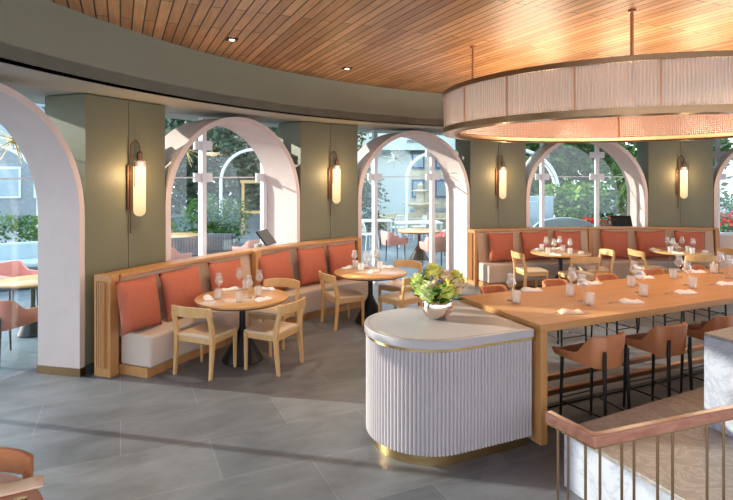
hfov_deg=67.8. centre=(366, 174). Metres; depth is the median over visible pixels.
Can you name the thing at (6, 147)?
arch
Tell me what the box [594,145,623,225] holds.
window
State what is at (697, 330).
bar stool
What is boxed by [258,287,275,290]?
napkin
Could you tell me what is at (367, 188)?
shrub
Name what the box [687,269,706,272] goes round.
napkin
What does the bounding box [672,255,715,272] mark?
dining chair
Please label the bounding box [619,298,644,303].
napkin
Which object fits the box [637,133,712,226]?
wall
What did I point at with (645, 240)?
cushion
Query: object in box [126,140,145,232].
wall sconce
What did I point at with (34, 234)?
shrub
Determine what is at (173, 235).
round table
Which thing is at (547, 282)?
bar stool
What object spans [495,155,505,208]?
wall sconce
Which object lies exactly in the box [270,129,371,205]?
tree
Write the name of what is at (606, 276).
bar stool
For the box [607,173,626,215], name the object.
palm
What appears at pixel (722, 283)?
napkin
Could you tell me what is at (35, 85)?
ceiling
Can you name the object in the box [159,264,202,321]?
cushion
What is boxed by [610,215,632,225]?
payment terminal
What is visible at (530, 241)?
cushion
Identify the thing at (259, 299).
napkin
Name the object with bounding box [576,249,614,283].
dining chair
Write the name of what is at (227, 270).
cushion
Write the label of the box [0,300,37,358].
armchair
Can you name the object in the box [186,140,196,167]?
pendant
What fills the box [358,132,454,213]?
building
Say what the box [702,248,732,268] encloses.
dining chair
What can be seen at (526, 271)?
dining chair
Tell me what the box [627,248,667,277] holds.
dining chair
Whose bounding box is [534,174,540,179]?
window
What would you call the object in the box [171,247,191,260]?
armchair
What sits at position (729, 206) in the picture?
shrub
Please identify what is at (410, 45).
ceiling
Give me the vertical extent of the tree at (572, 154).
6.893 m
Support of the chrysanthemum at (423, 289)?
in the flower bowl
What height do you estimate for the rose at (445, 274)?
0.165 m
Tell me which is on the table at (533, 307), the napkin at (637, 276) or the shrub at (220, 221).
the napkin at (637, 276)
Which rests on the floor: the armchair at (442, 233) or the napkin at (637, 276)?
the armchair at (442, 233)
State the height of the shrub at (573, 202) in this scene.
1.678 m
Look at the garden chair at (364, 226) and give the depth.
15.98 m
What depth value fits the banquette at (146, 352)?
6.46 m
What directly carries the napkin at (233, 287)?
on the round table at (229, 300)
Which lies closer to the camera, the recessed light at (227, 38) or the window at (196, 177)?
the recessed light at (227, 38)
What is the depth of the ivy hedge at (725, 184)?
25.85 m
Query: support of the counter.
on the floor
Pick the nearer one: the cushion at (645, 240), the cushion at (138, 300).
the cushion at (138, 300)
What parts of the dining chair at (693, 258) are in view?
backrest, leg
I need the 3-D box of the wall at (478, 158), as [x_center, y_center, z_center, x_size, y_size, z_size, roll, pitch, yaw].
[2.677,0.651,11.708,1.391,3.098,0.618,0,0,-16]
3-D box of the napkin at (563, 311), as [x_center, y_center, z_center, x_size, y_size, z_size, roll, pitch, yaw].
[1.796,1.192,4.787,0.210,0.040,0.109,0,0,-7]
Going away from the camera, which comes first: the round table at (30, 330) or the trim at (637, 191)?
the round table at (30, 330)
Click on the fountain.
(420, 206)
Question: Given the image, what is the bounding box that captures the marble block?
[704,326,732,436]
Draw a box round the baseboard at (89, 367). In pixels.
[86,362,93,373]
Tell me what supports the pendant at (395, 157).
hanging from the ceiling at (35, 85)
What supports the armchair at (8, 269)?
on the floor
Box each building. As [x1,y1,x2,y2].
[0,103,44,215]
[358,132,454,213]
[410,155,445,207]
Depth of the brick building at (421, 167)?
36.00 m
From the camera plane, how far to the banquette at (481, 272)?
10.88 m
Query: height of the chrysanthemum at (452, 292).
0.204 m
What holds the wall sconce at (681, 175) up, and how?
attached to the wall at (658, 160)
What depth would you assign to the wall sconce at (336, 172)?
9.48 m
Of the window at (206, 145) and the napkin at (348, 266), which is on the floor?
the window at (206, 145)
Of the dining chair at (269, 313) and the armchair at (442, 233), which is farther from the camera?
the armchair at (442, 233)
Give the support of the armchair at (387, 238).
on the floor
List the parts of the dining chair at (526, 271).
leg, backrest, leg, seat frame, seat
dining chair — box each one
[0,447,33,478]
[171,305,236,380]
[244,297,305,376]
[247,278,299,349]
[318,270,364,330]
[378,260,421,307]
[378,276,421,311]
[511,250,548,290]
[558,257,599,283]
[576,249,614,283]
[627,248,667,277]
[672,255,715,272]
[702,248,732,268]
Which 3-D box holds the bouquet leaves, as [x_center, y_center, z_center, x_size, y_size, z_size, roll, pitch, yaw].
[0.598,0.958,4.704,0.523,0.241,0.538,0,0,-45]
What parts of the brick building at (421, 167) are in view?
pane, pane, pane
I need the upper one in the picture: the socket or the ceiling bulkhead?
the ceiling bulkhead
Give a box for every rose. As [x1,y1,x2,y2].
[429,277,441,289]
[439,268,452,282]
[452,279,464,293]
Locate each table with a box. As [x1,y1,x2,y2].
[0,274,37,337]
[0,472,42,499]
[171,233,197,238]
[194,287,288,365]
[334,265,406,324]
[362,219,392,232]
[394,221,442,247]
[397,228,440,259]
[460,267,732,445]
[530,248,591,280]
[648,247,713,268]
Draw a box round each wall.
[45,94,164,365]
[278,121,357,241]
[455,131,525,228]
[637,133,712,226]
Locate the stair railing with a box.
[545,404,732,499]
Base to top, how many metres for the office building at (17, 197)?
10.000 m
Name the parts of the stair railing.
handrail, under rail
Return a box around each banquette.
[94,236,367,377]
[468,226,595,286]
[584,226,722,278]
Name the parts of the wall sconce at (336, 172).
plate, rod, arm, lamp shade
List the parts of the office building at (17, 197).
pane, pane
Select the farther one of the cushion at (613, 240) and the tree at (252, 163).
the tree at (252, 163)
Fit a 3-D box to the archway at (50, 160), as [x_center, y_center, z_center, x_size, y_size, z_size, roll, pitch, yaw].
[-3.654,0.670,4.790,0.560,3.060,2.619,0,0,13]
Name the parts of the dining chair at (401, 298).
leg, seat, seat frame, leg, backrest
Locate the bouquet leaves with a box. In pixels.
[405,270,467,301]
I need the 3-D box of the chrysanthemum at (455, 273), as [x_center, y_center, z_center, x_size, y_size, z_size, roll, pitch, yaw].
[0.770,0.912,4.752,0.179,0.178,0.186,0,0,-13]
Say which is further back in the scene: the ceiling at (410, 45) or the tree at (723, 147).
the tree at (723, 147)
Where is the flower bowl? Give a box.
[421,295,452,319]
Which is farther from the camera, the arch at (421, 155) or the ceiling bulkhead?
the arch at (421, 155)
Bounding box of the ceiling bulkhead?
[0,0,732,130]
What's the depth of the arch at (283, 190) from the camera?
8.92 m
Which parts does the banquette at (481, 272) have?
panel, rail, backrest, seat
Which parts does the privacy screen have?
panel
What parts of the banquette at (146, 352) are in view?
panel, panel, backrest, seat, rail, backrest, seat, panel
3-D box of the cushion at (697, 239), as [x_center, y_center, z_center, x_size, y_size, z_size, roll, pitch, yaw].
[6.651,1.438,11.193,0.624,0.585,0.221,0,0,8]
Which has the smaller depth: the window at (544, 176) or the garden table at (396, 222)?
the window at (544, 176)
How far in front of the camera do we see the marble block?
3.83 m
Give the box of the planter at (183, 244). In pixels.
[171,237,197,256]
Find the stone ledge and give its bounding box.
[563,387,732,499]
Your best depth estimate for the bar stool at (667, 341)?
4.89 m
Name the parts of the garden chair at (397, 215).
backrest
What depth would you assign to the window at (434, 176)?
11.68 m
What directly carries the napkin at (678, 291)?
on the table at (533, 307)
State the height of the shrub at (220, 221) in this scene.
1.777 m
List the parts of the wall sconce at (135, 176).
plate, rod, arm, lamp shade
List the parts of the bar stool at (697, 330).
leg, seat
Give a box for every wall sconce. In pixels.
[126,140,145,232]
[328,151,339,214]
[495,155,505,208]
[676,155,687,207]
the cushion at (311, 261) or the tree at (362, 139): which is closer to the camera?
the cushion at (311, 261)
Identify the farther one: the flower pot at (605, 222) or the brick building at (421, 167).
the brick building at (421, 167)
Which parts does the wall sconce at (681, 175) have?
plate, rod, lamp shade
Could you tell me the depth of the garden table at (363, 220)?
17.37 m
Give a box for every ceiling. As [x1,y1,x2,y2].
[0,42,732,136]
[49,0,732,100]
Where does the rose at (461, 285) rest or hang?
in the flower bowl
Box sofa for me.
[0,241,37,291]
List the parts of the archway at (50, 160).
skirting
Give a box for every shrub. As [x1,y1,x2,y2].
[0,212,37,242]
[171,193,251,240]
[362,168,389,234]
[534,177,609,220]
[720,190,732,229]
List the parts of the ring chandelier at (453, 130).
rod panel, rod panel, rod panel, hanging rod, rod panel, rod panel, hanging rod, rod panel, rod panel, hanging rod, hanging rod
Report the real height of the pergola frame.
2.010 m
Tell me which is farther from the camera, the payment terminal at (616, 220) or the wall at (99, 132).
the payment terminal at (616, 220)
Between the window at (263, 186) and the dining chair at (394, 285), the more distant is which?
the window at (263, 186)
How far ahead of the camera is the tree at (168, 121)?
22.63 m
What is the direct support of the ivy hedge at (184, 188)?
on the floor
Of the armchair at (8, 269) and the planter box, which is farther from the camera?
the planter box
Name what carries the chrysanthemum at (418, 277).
in the flower bowl
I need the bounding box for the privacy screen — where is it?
[530,196,552,226]
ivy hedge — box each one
[165,119,277,214]
[562,137,732,220]
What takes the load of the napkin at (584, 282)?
on the table at (533, 307)
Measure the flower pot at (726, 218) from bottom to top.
1.364 m
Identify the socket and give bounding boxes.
[137,151,142,161]
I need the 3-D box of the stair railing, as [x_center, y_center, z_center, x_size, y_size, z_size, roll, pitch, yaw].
[1.702,1.579,2.329,1.959,1.242,0.240,0,0,-14]
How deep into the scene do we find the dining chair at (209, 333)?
5.99 m
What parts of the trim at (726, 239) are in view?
sill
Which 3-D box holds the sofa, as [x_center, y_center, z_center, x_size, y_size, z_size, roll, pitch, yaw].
[-7.102,1.780,10.604,2.000,0.840,0.810,0,0,-29]
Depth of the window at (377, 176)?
11.05 m
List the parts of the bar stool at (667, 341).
leg, seat, leg, leg, leg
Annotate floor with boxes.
[0,197,732,499]
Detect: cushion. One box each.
[115,275,161,335]
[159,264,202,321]
[208,258,243,290]
[258,249,292,289]
[296,246,326,285]
[326,242,356,278]
[487,232,513,261]
[520,231,550,260]
[553,231,581,258]
[600,230,627,258]
[635,230,668,258]
[674,230,704,258]
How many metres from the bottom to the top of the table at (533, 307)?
0.988 m
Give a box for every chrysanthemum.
[408,273,426,290]
[414,280,438,301]
[423,263,442,278]
[437,279,458,302]
[450,269,464,281]
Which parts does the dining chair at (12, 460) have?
leg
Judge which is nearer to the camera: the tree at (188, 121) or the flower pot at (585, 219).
the flower pot at (585, 219)
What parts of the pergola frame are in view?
post, rail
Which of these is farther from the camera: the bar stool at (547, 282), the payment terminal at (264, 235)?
the payment terminal at (264, 235)
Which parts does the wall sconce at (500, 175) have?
plate, rod, lamp shade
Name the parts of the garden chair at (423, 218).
backrest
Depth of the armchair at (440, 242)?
12.70 m
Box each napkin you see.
[0,475,43,496]
[203,294,213,300]
[221,286,238,290]
[254,296,272,301]
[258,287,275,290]
[341,265,353,268]
[368,269,379,272]
[520,287,542,291]
[557,308,584,314]
[581,281,601,284]
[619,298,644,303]
[635,275,654,278]
[673,289,696,293]
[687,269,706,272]
[716,281,732,285]
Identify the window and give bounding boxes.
[0,178,32,179]
[166,113,200,181]
[198,117,262,255]
[260,123,266,242]
[365,130,373,179]
[372,130,430,283]
[430,133,443,263]
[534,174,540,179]
[540,136,595,226]
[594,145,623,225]
[715,139,732,230]
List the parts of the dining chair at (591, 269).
seat, seat frame, backrest, leg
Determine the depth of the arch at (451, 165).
11.26 m
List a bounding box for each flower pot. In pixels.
[582,216,603,225]
[600,216,610,225]
[720,210,732,232]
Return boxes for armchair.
[0,260,37,306]
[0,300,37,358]
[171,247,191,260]
[232,240,259,250]
[379,230,407,261]
[419,237,445,265]
[435,230,445,255]
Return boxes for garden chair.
[362,222,378,250]
[389,215,407,237]
[409,215,426,240]
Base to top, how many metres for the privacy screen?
1.600 m
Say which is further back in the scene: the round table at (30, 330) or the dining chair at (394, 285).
the dining chair at (394, 285)
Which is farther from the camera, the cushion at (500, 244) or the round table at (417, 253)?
the round table at (417, 253)
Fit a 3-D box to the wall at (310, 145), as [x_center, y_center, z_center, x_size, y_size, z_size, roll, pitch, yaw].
[-0.837,0.651,9.771,1.340,3.098,0.618,0,0,-41]
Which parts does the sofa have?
seat, backrest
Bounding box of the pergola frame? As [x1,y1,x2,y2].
[240,180,267,233]
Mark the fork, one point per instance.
(23, 497)
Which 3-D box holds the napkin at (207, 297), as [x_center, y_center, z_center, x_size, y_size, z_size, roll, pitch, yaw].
[-1.855,1.430,6.373,0.109,0.040,0.210,0,0,-25]
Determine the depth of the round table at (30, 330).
7.41 m
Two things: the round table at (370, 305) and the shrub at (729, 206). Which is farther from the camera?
the shrub at (729, 206)
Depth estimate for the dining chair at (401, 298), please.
7.75 m
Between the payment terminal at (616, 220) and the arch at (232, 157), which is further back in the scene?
the arch at (232, 157)
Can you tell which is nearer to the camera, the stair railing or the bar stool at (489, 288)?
the stair railing
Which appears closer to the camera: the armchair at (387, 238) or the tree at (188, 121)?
the armchair at (387, 238)
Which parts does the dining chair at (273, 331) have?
leg, leg, seat, seat frame, leg, backrest, leg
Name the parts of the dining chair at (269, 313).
leg, seat, seat frame, backrest, leg, leg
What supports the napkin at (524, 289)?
on the table at (533, 307)
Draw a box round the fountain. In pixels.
[378,182,445,229]
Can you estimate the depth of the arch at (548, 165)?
16.94 m
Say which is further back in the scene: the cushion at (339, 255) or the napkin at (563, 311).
the cushion at (339, 255)
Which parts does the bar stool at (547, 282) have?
leg, leg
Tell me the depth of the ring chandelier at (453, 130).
5.42 m
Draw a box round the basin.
[378,212,445,229]
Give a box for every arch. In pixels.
[0,144,37,226]
[219,148,252,216]
[405,153,424,235]
[526,149,559,216]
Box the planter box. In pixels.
[207,234,238,254]
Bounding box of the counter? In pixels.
[364,302,533,465]
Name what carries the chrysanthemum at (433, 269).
on the bouquet leaves
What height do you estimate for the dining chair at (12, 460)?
0.789 m
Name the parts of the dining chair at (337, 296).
leg, backrest, leg, seat frame, seat, leg, leg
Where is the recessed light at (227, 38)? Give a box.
[226,37,238,41]
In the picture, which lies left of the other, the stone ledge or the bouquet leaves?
the bouquet leaves
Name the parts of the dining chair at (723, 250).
seat, leg, backrest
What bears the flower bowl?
on the counter
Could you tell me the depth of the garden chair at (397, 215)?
18.49 m
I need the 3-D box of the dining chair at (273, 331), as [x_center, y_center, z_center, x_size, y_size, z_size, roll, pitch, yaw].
[-1.018,1.806,6.251,0.586,0.789,0.530,0,0,26]
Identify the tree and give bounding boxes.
[41,107,189,183]
[166,119,250,216]
[207,126,277,226]
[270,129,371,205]
[526,137,621,225]
[601,137,732,219]
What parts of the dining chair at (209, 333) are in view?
leg, backrest, leg, seat frame, seat, leg, leg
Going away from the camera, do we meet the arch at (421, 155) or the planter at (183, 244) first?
the planter at (183, 244)
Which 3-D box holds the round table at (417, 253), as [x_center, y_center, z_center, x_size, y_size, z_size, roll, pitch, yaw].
[1.380,1.825,14.300,1.144,0.750,1.144,0,0,-29]
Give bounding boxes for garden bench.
[533,217,593,226]
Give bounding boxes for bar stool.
[480,285,507,293]
[542,279,586,346]
[552,331,630,417]
[590,273,637,337]
[623,322,692,406]
[638,269,684,329]
[680,315,732,392]
[681,264,726,321]
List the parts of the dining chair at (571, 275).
leg, seat frame, seat, backrest, leg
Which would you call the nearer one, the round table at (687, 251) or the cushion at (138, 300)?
the cushion at (138, 300)
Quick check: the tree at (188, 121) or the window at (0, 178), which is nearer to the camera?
the window at (0, 178)
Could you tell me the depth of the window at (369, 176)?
11.00 m
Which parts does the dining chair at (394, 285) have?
seat, seat frame, backrest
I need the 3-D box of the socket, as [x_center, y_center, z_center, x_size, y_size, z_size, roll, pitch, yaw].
[-2.746,-0.223,6.596,0.068,0.125,0.068,0,0,25]
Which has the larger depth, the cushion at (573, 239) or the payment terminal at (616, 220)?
the payment terminal at (616, 220)
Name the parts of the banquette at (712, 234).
panel, rail, backrest, seat, panel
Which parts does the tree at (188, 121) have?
crown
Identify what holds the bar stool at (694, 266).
on the floor
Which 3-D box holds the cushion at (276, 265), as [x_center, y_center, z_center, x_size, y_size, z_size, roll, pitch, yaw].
[-1.342,1.439,8.106,0.222,0.603,0.641,0,0,41]
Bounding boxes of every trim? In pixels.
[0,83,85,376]
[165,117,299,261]
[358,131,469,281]
[526,136,647,226]
[713,147,732,266]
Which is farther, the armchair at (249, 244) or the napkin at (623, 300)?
the armchair at (249, 244)
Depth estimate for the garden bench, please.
13.35 m
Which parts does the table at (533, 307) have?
panel, foot rail, foot rail, floor rail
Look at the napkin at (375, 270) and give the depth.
8.09 m
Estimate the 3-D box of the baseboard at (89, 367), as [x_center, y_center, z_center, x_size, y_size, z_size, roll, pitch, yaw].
[-2.855,2.150,6.547,0.011,0.100,1.165,0,0,25]
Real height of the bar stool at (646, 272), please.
0.860 m
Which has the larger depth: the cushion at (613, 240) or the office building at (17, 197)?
the office building at (17, 197)
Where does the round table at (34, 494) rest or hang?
on the floor
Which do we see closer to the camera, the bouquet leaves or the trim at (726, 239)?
the bouquet leaves
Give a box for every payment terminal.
[254,229,276,247]
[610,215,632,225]
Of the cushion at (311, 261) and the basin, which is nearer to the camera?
the cushion at (311, 261)
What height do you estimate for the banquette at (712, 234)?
1.105 m
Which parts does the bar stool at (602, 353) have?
leg, seat, leg, leg, leg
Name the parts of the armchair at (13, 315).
leg, leg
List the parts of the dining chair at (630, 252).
leg, backrest, leg, seat frame, seat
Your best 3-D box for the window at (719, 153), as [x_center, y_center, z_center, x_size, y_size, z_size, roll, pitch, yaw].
[8.434,0.645,11.999,1.304,3.100,0.110,0,0,19]
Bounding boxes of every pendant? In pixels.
[0,130,23,163]
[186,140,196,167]
[382,146,406,169]
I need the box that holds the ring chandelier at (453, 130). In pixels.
[443,9,732,142]
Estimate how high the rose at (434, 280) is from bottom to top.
0.139 m
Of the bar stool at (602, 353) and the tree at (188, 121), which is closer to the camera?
the bar stool at (602, 353)
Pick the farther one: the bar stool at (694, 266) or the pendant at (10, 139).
the bar stool at (694, 266)
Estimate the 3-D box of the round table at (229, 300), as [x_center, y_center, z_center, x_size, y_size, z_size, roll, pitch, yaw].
[-1.480,1.825,6.500,1.090,0.750,1.090,0,0,-17]
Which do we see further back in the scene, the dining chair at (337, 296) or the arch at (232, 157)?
the arch at (232, 157)
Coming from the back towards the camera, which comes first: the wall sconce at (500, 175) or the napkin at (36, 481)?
the wall sconce at (500, 175)
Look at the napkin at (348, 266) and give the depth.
8.45 m
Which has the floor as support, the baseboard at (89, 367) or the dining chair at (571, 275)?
the dining chair at (571, 275)
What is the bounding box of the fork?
[14,495,27,499]
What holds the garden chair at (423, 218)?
on the floor
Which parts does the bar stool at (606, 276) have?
leg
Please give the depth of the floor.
4.81 m
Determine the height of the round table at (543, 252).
0.750 m

